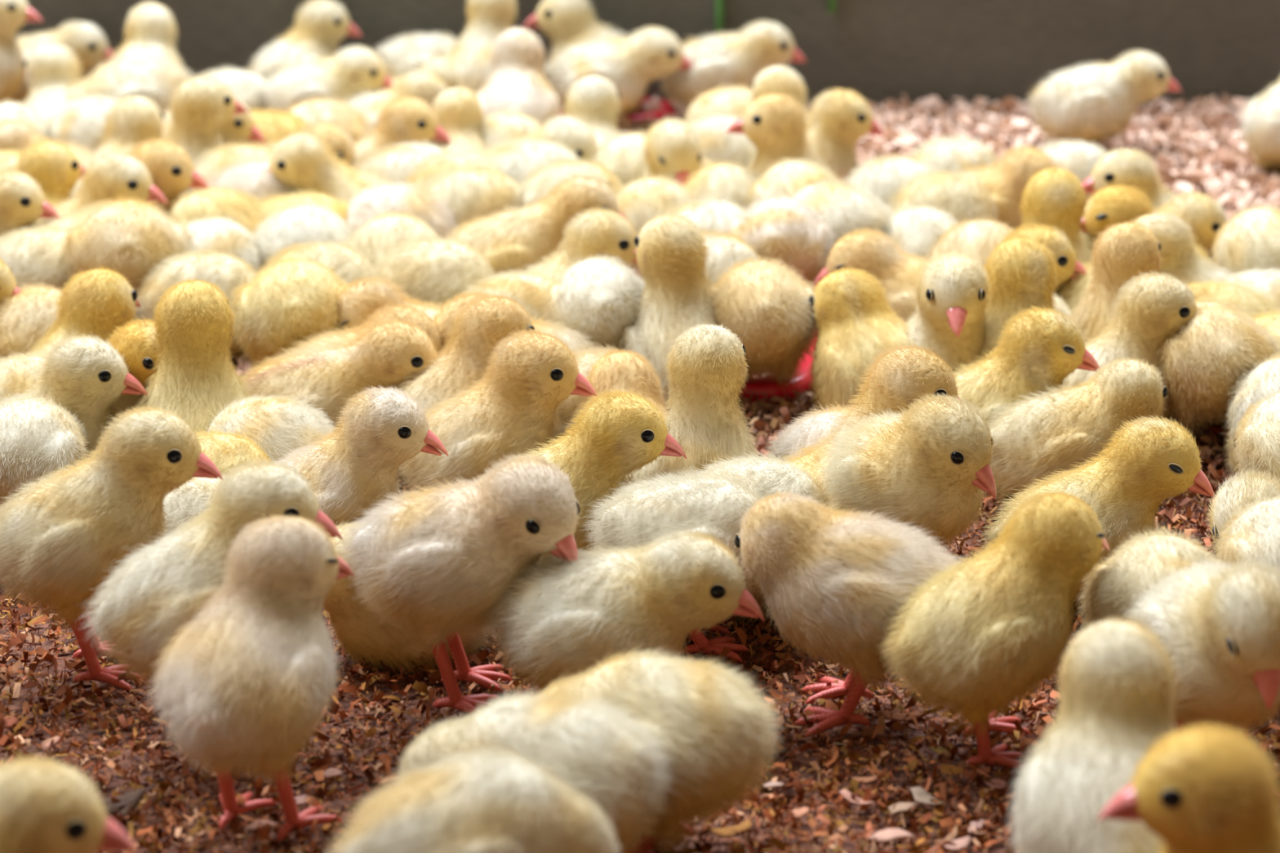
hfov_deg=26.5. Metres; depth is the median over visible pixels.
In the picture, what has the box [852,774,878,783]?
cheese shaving
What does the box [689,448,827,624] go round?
chick
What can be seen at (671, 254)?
chick
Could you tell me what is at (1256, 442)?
chick
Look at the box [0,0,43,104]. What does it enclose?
chick
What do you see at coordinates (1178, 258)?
chick
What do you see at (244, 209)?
chick
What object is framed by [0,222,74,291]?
chick
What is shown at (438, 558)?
chick
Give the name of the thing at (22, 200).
chick
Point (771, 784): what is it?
cheese shaving
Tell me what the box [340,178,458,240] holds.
chick
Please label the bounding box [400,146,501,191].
chick
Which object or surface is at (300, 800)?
cheese shaving
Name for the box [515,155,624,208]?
chick
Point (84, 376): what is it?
chick
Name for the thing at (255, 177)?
chick
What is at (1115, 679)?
chick
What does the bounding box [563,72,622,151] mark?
chick
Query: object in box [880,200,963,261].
chick
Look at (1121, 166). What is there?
chick
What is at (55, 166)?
chick
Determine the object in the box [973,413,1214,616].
chick
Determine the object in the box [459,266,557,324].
chick
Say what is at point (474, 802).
chick
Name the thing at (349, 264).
chick
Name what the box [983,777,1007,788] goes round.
cheese shaving
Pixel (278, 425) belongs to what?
chick
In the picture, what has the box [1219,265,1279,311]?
chick
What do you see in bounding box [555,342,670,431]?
chick
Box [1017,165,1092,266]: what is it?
chick
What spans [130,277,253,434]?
chick
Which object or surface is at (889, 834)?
cheese shaving
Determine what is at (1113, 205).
chick
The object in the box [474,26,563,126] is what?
chick
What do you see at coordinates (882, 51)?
wall
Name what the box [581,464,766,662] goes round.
chick
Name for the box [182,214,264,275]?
chick
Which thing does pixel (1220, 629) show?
chick
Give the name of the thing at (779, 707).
cheese shaving
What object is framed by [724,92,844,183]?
chick
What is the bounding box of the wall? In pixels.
[14,0,1279,106]
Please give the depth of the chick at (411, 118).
1.74 m
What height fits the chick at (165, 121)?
0.064 m
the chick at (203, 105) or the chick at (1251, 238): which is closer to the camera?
the chick at (1251, 238)
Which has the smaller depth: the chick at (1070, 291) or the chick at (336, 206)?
the chick at (1070, 291)
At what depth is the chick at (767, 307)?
1.39 m
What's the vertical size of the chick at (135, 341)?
0.081 m
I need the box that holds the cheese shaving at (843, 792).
[839,789,875,804]
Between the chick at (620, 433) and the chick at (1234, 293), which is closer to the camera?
the chick at (620, 433)
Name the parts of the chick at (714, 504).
leg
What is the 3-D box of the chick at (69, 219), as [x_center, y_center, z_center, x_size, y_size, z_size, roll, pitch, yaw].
[-0.325,-0.096,1.573,0.094,0.062,0.056,-8,21,-21]
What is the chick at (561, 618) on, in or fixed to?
on the wood shavings at (1217, 166)
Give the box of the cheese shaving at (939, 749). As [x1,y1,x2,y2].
[929,746,951,759]
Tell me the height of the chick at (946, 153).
0.060 m
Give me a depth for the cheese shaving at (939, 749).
1.03 m
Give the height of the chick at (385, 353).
0.073 m
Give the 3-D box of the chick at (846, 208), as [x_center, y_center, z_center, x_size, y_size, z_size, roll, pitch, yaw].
[0.108,-0.106,1.583,0.055,0.069,0.087,-13,23,-32]
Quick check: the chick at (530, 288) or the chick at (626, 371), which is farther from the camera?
the chick at (530, 288)
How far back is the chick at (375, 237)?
1.53 m
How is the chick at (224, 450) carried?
on the wood shavings at (1217, 166)
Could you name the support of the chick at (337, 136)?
on the wood shavings at (1217, 166)
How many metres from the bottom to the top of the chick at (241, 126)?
0.082 m
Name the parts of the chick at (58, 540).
leg, leg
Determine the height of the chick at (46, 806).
0.101 m
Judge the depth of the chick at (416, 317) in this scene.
1.36 m
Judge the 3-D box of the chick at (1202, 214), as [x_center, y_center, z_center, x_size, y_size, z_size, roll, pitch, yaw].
[0.303,-0.103,1.588,0.089,0.065,0.053,-2,20,-5]
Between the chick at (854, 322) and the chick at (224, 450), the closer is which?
the chick at (224, 450)
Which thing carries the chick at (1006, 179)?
on the wood shavings at (1217, 166)
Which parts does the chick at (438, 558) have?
leg, leg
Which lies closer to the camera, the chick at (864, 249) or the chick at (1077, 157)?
the chick at (864, 249)
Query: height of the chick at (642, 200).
0.060 m
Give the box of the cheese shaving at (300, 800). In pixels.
[294,794,313,805]
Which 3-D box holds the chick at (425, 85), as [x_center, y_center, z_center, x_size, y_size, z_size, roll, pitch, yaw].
[-0.173,-0.213,1.894,0.082,0.066,0.053,-2,20,-5]
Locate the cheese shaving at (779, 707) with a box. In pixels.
[767,700,782,715]
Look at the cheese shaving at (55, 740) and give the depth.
1.04 m
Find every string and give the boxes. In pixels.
[715,0,724,35]
[827,0,835,12]
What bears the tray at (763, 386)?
on the wood shavings at (1217, 166)
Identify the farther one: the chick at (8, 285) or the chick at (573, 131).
the chick at (573, 131)
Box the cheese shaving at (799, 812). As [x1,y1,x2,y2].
[790,806,809,818]
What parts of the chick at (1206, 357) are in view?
leg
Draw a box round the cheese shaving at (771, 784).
[762,782,784,788]
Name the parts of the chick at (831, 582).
leg, leg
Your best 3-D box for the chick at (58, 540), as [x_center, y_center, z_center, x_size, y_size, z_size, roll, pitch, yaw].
[-0.214,0.047,1.091,0.094,0.109,0.053,-4,20,-11]
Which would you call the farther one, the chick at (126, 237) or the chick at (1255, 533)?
the chick at (126, 237)
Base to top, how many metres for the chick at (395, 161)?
0.061 m
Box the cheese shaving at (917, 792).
[910,786,945,804]
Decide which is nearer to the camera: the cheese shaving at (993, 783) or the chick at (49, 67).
the cheese shaving at (993, 783)
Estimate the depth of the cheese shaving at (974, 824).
0.98 m
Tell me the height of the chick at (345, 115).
0.061 m
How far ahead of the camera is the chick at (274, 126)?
1.77 m
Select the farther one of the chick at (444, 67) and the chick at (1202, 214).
the chick at (444, 67)
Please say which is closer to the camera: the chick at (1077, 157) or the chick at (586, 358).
the chick at (586, 358)
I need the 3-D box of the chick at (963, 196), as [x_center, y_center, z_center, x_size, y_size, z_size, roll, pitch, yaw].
[0.183,-0.122,1.647,0.057,0.061,0.069,11,22,28]
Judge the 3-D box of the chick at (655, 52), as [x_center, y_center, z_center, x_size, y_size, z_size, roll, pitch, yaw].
[-0.015,-0.248,1.965,0.110,0.078,0.056,-1,20,-2]
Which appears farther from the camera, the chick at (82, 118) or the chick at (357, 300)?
the chick at (82, 118)
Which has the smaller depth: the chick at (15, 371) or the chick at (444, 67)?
the chick at (15, 371)
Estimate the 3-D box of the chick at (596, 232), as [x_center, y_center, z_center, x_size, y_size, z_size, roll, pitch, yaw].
[-0.037,-0.076,1.483,0.088,0.084,0.055,-4,20,-11]
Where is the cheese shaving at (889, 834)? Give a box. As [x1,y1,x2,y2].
[867,828,915,841]
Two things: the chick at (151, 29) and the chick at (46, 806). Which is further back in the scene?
the chick at (151, 29)
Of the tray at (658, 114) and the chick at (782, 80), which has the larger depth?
the tray at (658, 114)
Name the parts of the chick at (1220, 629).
leg, leg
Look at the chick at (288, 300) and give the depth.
1.39 m
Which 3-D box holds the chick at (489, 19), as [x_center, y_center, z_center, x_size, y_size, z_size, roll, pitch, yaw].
[-0.109,-0.260,1.943,0.055,0.113,0.085,7,21,19]
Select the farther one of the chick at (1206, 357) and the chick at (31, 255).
the chick at (31, 255)
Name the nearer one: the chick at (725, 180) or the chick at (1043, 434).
the chick at (1043, 434)
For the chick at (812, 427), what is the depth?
1.22 m
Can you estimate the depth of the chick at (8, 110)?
1.81 m
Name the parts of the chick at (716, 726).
leg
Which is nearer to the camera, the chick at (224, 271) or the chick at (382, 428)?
the chick at (382, 428)
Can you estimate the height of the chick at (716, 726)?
0.070 m
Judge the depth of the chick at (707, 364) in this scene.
1.21 m
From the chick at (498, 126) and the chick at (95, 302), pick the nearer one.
the chick at (95, 302)
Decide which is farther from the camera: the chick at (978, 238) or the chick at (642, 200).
the chick at (642, 200)
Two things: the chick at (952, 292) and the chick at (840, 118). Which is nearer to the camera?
the chick at (952, 292)
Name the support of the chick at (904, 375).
on the wood shavings at (1217, 166)
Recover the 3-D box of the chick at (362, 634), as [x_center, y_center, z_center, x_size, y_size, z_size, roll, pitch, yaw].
[-0.101,0.067,1.119,0.087,0.058,0.054,-9,21,-23]
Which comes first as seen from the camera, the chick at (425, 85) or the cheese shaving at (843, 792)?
the cheese shaving at (843, 792)
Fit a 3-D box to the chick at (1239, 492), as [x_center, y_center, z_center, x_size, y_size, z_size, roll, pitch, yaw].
[0.275,0.050,1.155,0.080,0.066,0.053,-7,21,-19]
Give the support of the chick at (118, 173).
on the wood shavings at (1217, 166)
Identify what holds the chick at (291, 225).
on the wood shavings at (1217, 166)
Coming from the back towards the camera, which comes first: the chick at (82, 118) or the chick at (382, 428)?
the chick at (82, 118)
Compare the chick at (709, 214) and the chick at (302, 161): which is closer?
the chick at (709, 214)
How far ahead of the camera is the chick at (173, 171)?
1.61 m
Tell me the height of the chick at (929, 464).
0.098 m
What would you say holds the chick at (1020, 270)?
on the wood shavings at (1217, 166)
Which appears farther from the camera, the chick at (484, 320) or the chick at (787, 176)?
the chick at (787, 176)
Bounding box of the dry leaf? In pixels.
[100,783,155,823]
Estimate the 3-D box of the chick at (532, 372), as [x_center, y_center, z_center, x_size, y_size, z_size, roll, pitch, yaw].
[-0.065,-0.002,1.274,0.090,0.085,0.056,-2,20,-6]
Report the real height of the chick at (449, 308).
0.069 m
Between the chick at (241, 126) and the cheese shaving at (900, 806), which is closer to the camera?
the cheese shaving at (900, 806)
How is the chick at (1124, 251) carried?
on the wood shavings at (1217, 166)
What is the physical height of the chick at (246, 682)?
0.111 m
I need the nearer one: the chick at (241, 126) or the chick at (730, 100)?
the chick at (241, 126)
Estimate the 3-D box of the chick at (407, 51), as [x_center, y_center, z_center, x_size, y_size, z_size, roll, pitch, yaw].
[-0.148,-0.254,1.997,0.085,0.066,0.053,-3,20,-9]
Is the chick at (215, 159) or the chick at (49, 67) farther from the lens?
the chick at (49, 67)
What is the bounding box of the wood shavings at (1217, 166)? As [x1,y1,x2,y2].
[0,92,1279,852]
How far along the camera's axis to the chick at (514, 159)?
1.69 m
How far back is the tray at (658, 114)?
2.00 m
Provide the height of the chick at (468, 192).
0.063 m
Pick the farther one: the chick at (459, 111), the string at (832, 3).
the string at (832, 3)
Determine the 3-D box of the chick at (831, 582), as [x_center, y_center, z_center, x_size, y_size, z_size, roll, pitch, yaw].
[0.080,0.071,1.056,0.087,0.086,0.056,1,20,3]
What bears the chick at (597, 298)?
on the wood shavings at (1217, 166)
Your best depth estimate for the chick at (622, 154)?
1.72 m
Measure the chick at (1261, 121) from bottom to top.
0.074 m
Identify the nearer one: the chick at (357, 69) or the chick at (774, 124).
the chick at (774, 124)
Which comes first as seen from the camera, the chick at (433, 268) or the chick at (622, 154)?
the chick at (433, 268)
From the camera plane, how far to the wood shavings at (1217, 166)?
1.07 m
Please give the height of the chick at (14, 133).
0.065 m
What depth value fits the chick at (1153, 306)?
1.33 m
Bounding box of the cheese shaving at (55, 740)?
[41,736,60,751]
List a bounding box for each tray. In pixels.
[556,97,677,129]
[736,290,817,409]
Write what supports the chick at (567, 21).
on the wood shavings at (1217, 166)
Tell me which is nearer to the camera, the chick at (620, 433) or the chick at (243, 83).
the chick at (620, 433)
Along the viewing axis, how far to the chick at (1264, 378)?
1.30 m
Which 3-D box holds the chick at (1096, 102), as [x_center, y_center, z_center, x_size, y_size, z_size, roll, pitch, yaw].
[0.325,-0.223,1.899,0.104,0.075,0.054,-3,20,-8]
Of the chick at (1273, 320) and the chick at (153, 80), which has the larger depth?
the chick at (153, 80)
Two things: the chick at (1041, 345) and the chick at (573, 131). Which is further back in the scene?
the chick at (573, 131)
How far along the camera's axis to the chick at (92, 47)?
1.98 m
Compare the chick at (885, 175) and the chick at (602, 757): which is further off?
the chick at (885, 175)
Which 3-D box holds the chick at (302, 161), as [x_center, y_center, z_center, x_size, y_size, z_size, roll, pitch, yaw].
[-0.182,-0.138,1.663,0.101,0.080,0.053,1,20,2]
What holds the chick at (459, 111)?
on the wood shavings at (1217, 166)
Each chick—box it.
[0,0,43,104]
[0,99,52,142]
[0,117,95,199]
[0,146,25,171]
[0,168,61,238]
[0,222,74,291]
[0,257,22,303]
[0,280,65,361]
[0,333,147,461]
[0,349,53,402]
[0,391,89,513]
[0,400,223,690]
[0,753,137,852]
[7,18,115,105]
[12,139,88,208]
[13,198,112,234]
[20,40,84,123]
[24,265,140,356]
[33,149,168,224]
[45,89,120,153]
[57,193,198,321]
[64,54,197,115]
[69,95,164,199]
[76,457,342,763]
[95,0,187,74]
[106,315,161,424]
[125,136,209,216]
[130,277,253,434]
[134,244,257,365]
[143,512,355,841]
[160,104,174,139]
[162,471,228,539]
[163,75,248,201]
[167,183,271,238]
[181,138,274,197]
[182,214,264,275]
[191,63,270,111]
[194,423,273,475]
[198,153,300,203]
[199,391,338,462]
[222,94,266,146]
[228,254,349,370]
[238,317,438,431]
[241,104,309,146]
[244,0,362,80]
[247,236,376,285]
[251,200,354,271]
[256,44,395,112]
[257,118,355,164]
[257,185,350,222]
[267,130,392,201]
[271,384,448,528]
[273,299,444,363]
[286,93,375,143]
[322,520,499,676]
[322,733,622,852]
[337,274,445,333]
[337,450,581,715]
[339,208,440,275]
[340,67,448,134]
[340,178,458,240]
[347,93,451,171]
[356,137,455,184]
[360,231,495,308]
[364,54,457,97]
[372,28,459,79]
[386,291,535,489]
[395,682,679,852]
[396,326,596,493]
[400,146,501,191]
[422,158,524,234]
[431,86,487,154]
[433,288,602,353]
[442,171,628,275]
[444,0,517,96]
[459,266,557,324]
[472,388,686,564]
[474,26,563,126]
[477,106,542,151]
[477,526,764,696]
[478,112,598,163]
[486,134,582,186]
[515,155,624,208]
[520,204,638,283]
[522,0,657,94]
[536,644,788,852]
[538,252,645,351]
[542,24,693,119]
[550,345,667,493]
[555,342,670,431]
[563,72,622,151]
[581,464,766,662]
[586,127,649,189]
[611,211,748,413]
[615,171,697,270]
[627,323,759,486]
[639,226,764,288]
[640,115,721,187]
[657,17,806,113]
[665,194,747,235]
[680,157,760,212]
[681,110,756,168]
[684,83,752,124]
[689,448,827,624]
[706,250,817,395]
[718,188,837,291]
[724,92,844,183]
[734,487,966,737]
[744,155,851,209]
[745,86,884,186]
[749,64,809,122]
[760,400,856,461]
[777,338,961,514]
[788,179,897,263]
[804,266,915,411]
[813,226,932,328]
[816,392,995,551]
[840,152,939,213]
[876,488,1109,770]
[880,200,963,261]
[885,167,999,226]
[902,249,992,373]
[905,133,999,174]
[923,214,1015,271]
[951,143,1058,231]
[951,304,1099,474]
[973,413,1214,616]
[975,235,1059,367]
[983,222,1087,294]
[983,355,1168,506]
[1001,615,1180,852]
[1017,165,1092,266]
[1022,48,1181,146]
[1036,136,1109,211]
[1050,287,1075,318]
[1053,257,1095,315]
[1062,270,1199,422]
[1068,219,1162,345]
[1072,522,1228,724]
[1078,213,1097,262]
[1079,184,1216,266]
[1080,146,1214,266]
[1097,720,1279,852]
[1121,552,1279,800]
[1131,210,1235,285]
[1152,294,1279,440]
[1153,189,1228,253]
[1182,275,1279,319]
[1202,466,1279,564]
[1210,200,1279,274]
[1211,491,1279,571]
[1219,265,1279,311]
[1221,351,1279,479]
[1230,387,1279,483]
[1235,77,1279,173]
[1250,305,1279,354]
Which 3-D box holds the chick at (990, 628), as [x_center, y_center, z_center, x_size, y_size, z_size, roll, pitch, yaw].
[0.139,0.076,1.025,0.094,0.098,0.053,-7,21,-19]
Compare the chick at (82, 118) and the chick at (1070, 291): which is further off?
the chick at (82, 118)
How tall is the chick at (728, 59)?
0.078 m
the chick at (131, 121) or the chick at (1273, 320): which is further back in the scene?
the chick at (131, 121)
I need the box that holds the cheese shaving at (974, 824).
[967,819,986,833]
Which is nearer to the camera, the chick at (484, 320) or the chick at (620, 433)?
the chick at (620, 433)
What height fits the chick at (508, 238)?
0.081 m
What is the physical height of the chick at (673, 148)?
0.083 m
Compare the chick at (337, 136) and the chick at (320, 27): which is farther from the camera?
the chick at (320, 27)
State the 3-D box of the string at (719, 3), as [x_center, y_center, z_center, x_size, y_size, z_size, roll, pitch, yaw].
[0.059,-0.373,2.005,0.008,0.192,0.010,0,20,0]
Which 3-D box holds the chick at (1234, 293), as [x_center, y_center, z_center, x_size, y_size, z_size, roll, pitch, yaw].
[0.298,-0.042,1.419,0.072,0.064,0.059,6,20,15]
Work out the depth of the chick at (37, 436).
1.20 m
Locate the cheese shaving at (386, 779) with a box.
[376,775,397,785]
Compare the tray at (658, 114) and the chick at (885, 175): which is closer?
the chick at (885, 175)
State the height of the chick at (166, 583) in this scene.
0.110 m
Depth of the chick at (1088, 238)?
1.53 m
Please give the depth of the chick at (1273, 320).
1.36 m
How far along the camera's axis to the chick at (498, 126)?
1.78 m
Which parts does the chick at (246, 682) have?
leg, leg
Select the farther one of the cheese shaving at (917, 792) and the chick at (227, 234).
the chick at (227, 234)
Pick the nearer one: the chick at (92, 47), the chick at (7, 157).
the chick at (7, 157)
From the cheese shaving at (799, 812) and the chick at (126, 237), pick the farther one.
the chick at (126, 237)
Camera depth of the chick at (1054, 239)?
1.44 m
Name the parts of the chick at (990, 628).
leg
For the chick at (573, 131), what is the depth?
1.73 m
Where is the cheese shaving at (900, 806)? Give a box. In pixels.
[888,802,916,814]
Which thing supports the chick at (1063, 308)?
on the wood shavings at (1217, 166)
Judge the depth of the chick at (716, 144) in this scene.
1.76 m
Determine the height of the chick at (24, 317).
0.063 m
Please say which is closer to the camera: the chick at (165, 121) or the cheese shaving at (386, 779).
the cheese shaving at (386, 779)

